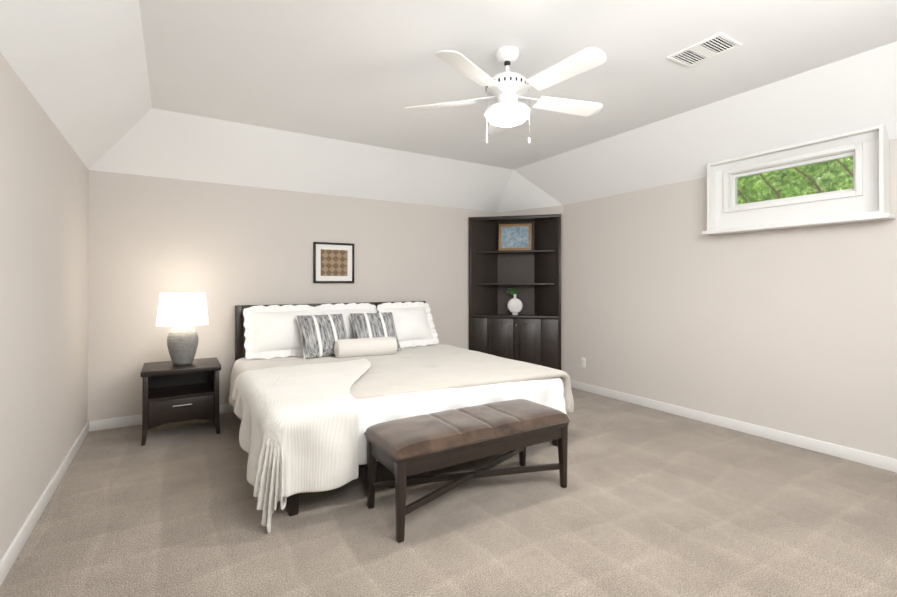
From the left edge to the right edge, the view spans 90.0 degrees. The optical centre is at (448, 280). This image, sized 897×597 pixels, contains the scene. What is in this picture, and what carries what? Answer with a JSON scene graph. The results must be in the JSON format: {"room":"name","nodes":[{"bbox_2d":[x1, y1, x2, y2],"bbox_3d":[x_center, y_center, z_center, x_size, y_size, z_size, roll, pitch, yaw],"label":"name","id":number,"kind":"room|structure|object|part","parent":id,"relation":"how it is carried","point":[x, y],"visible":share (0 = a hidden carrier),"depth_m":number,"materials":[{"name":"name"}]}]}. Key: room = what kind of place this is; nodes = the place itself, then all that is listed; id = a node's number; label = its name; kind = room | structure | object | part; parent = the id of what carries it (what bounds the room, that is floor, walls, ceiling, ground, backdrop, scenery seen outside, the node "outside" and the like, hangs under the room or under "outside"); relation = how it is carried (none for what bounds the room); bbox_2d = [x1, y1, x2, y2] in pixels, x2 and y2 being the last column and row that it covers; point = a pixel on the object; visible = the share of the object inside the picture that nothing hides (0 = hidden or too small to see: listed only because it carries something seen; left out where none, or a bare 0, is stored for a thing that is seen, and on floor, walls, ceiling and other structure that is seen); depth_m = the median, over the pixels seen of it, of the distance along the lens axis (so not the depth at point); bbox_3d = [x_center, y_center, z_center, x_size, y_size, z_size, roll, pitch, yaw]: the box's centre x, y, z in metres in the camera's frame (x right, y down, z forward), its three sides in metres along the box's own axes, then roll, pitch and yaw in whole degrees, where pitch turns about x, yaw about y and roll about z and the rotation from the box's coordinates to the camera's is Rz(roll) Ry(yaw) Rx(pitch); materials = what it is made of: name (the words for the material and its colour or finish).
{"room":"bedroom","nodes":[
{"label":"bedroom","id":0,"kind":"room"},
{"bbox_2d":[0,52,88,559],"bbox_3d":[-1.677,-0.149,1.463,0.120,2.770,5.464,0,0,-31],"label":"wall","id":1,"kind":"structure","parent":0,"point":[44,184],"depth_m":2.33,"materials":[{"name":"paint"}]},
{"bbox_2d":[0,421,91,586],"bbox_3d":[-1.620,1.194,1.490,0.014,0.085,5.224,0,0,-31],"label":"baseboard","id":2,"kind":"structure","parent":1,"relation":"attached to","point":[10,556],"depth_m":2.32,"materials":[{"name":"white wood"}]},
{"bbox_2d":[87,170,496,420],"bbox_3d":[-1.053,-0.127,4.978,4.617,2.770,0.120,0,0,-31],"label":"wall","id":3,"kind":"structure","parent":0,"point":[225,248],"depth_m":4.26,"materials":[{"name":"paint"}]},
{"bbox_2d":[92,403,234,430],"bbox_3d":[-1.369,1.214,4.698,3.732,0.085,0.014,0,0,-31],"label":"baseboard","id":4,"kind":"structure","parent":3,"relation":"attached to","point":[103,424],"depth_m":3.83,"materials":[{"name":"white wood"}]},
{"bbox_2d":[313,242,353,282],"bbox_3d":[-1.220,-0.188,4.790,0.440,0.430,0.025,0,0,-31],"label":"picture","id":5,"kind":"object","parent":3,"relation":"attached to","point":[333,262],"visible":1,"depth_m":4.78},
{"bbox_2d":[0,387,896,596],"bbox_3d":[0.343,1.274,2.691,4.857,0.060,5.464,0,0,-31],"label":"floor","id":6,"kind":"structure","parent":0,"point":[648,502],"depth_m":2.27,"materials":[{"name":"carpet"}]},
{"bbox_2d":[140,357,220,445],"bbox_3d":[-2.201,0.970,3.703,0.544,0.560,0.476,0,0,-31],"label":"nightstand","id":7,"kind":"object","parent":6,"relation":"on","point":[171,392],"visible":1,"depth_m":3.59,"materials":[{"name":"brown wood"}]},
{"bbox_2d":[156,291,208,364],"bbox_3d":[-2.201,0.387,3.716,0.376,0.605,0.376,0,0,-31],"label":"lamp","id":8,"kind":"object","parent":7,"relation":"on","point":[182,312],"visible":1,"depth_m":3.62,"materials":[{"name":"fabric"}]},
{"bbox_3d":[-2.201,0.234,3.717,0.376,0.260,0.376,0,0,-31],"label":"lamp shade","id":9,"kind":"part","parent":8,"relation":"part of","materials":[{"name":"white fabric"}]},
{"bbox_2d":[229,301,573,533],"bbox_3d":[-0.557,0.745,3.746,2.313,1.038,2.412,0,0,-31],"label":"bed","id":10,"kind":"object","parent":6,"relation":"on","point":[317,390],"visible":1,"depth_m":3.09,"materials":[{"name":"dark wood"},{"name":"fabric"}]},
{"bbox_2d":[232,359,370,533],"bbox_3d":[-0.810,0.954,2.935,1.041,0.624,1.303,0,0,-31],"label":"throw","id":11,"kind":"object","parent":10,"relation":"on","point":[303,427],"depth_m":2.36,"materials":[{"name":"white fabric"}]},
{"bbox_2d":[229,345,566,509],"bbox_3d":[-0.533,0.954,3.758,2.172,0.493,2.209,0,0,-31],"label":"duvet","id":12,"kind":"object","parent":10,"relation":"on","point":[500,380],"depth_m":3.25,"materials":[{"name":"white fabric"}]},
{"bbox_2d":[229,344,573,419],"bbox_3d":[-0.440,0.853,3.605,2.272,0.348,1.766,0,0,-31],"label":"blanket","id":13,"kind":"object","parent":10,"relation":"on","point":[405,382],"depth_m":3.19,"materials":[{"name":"beige fabric"}]},
{"bbox_2d":[364,399,570,542],"bbox_3d":[0.134,1.007,2.580,1.144,0.471,0.434,0,0,-31],"label":"bench","id":14,"kind":"object","parent":6,"relation":"on","point":[402,449],"visible":1,"depth_m":2.43,"materials":[{"name":"brown leather"}]},
{"bbox_2d":[469,214,560,369],"bbox_3d":[0.811,0.229,5.561,0.818,2.065,0.818,0,0,-31],"label":"tall cabinet","id":15,"kind":"object","parent":6,"relation":"on","point":[530,332],"visible":0.69,"depth_m":5.65,"materials":[{"name":"brown wood"}]},
{"bbox_2d":[503,288,522,314],"bbox_3d":[0.819,0.264,5.723,0.255,0.346,0.082,0,0,14],"label":"vase","id":16,"kind":"object","parent":15,"relation":"in","point":[515,305],"visible":1,"depth_m":5.69,"materials":[{"name":"white ceramic"}]},
{"bbox_2d":[498,223,532,250],"bbox_3d":[0.861,-0.560,5.796,0.444,0.370,0.026,0,-7,13],"label":"framed picture","id":17,"kind":"object","parent":15,"relation":"attached to","point":[515,236],"visible":0.85,"depth_m":5.79,"materials":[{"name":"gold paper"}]},
{"bbox_2d":[0,0,896,211],"bbox_3d":[0.343,-1.154,2.706,4.617,0.455,5.224,0,0,-31],"label":"ceiling","id":18,"kind":"structure","parent":0,"point":[314,96],"depth_m":3.06,"materials":[{"name":"paint"}]},
{"bbox_2d":[404,46,606,142],"bbox_3d":[0.389,-1.101,2.686,1.269,0.559,1.246,0,0,-31],"label":"fan","id":19,"kind":"object","parent":18,"relation":"hanging from","point":[507,89],"visible":1,"depth_m":2.61,"materials":[{"name":"white plastic"}]},
{"bbox_3d":[0.355,-0.975,2.710,0.264,0.065,0.264,0,0,-31],"label":"lamp shade","id":20,"kind":"part","parent":19,"relation":"part of","materials":[{"name":"white glass"}]},
{"bbox_2d":[667,32,741,67],"bbox_3d":[1.531,-1.377,2.694,0.235,0.008,0.320,0,0,-31],"label":"ceiling vent","id":21,"kind":"object","parent":18,"relation":"in","point":[707,48],"visible":1,"depth_m":2.68,"materials":[{"name":"white metal"}]},
{"bbox_2d":[497,205,562,215],"bbox_3d":[1.034,-0.857,5.706,0.915,0.101,0.050,0,0,36],"label":"wall","id":22,"kind":"structure","parent":0,"point":[548,210],"depth_m":5.63,"materials":[{"name":"paint"}]},
{"bbox_2d":[561,139,896,458],"bbox_3d":[2.363,-0.134,3.936,0.120,2.770,5.464,0,0,-31],"label":"wall","id":23,"kind":"structure","parent":0,"point":[790,330],"depth_m":3.75,"materials":[{"name":"paint"}]},
{"bbox_2d":[581,357,585,367],"bbox_3d":[1.544,0.939,5.144,0.008,0.116,0.072,0,0,-31],"label":"electrical outlet","id":24,"kind":"object","parent":23,"relation":"attached to","point":[583,362],"visible":1,"depth_m":5.14,"materials":[{"name":"white plastic"}]},
{"bbox_2d":[570,380,896,472],"bbox_3d":[2.521,1.207,3.541,0.014,0.085,4.339,0,0,-31],"label":"baseboard","id":25,"kind":"structure","parent":23,"relation":"attached to","point":[883,462],"depth_m":3.60,"materials":[{"name":"white wood"}]},
{"bbox_2d":[702,125,895,234],"bbox_3d":[2.576,-0.699,3.406,0.223,0.605,1.180,0,0,-31],"label":"window","id":26,"kind":"structure","parent":23,"relation":"in","point":[866,198],"depth_m":3.29,"materials":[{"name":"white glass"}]},
{"label":"outside","id":27,"kind":"structure","parent":0,"visible":0},
{"bbox_2d":[737,156,852,204],"bbox_3d":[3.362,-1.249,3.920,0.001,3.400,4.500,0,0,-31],"label":"trees","id":28,"kind":"object","parent":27,"point":[843,178],"depth_m":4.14,"materials":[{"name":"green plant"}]}
]}

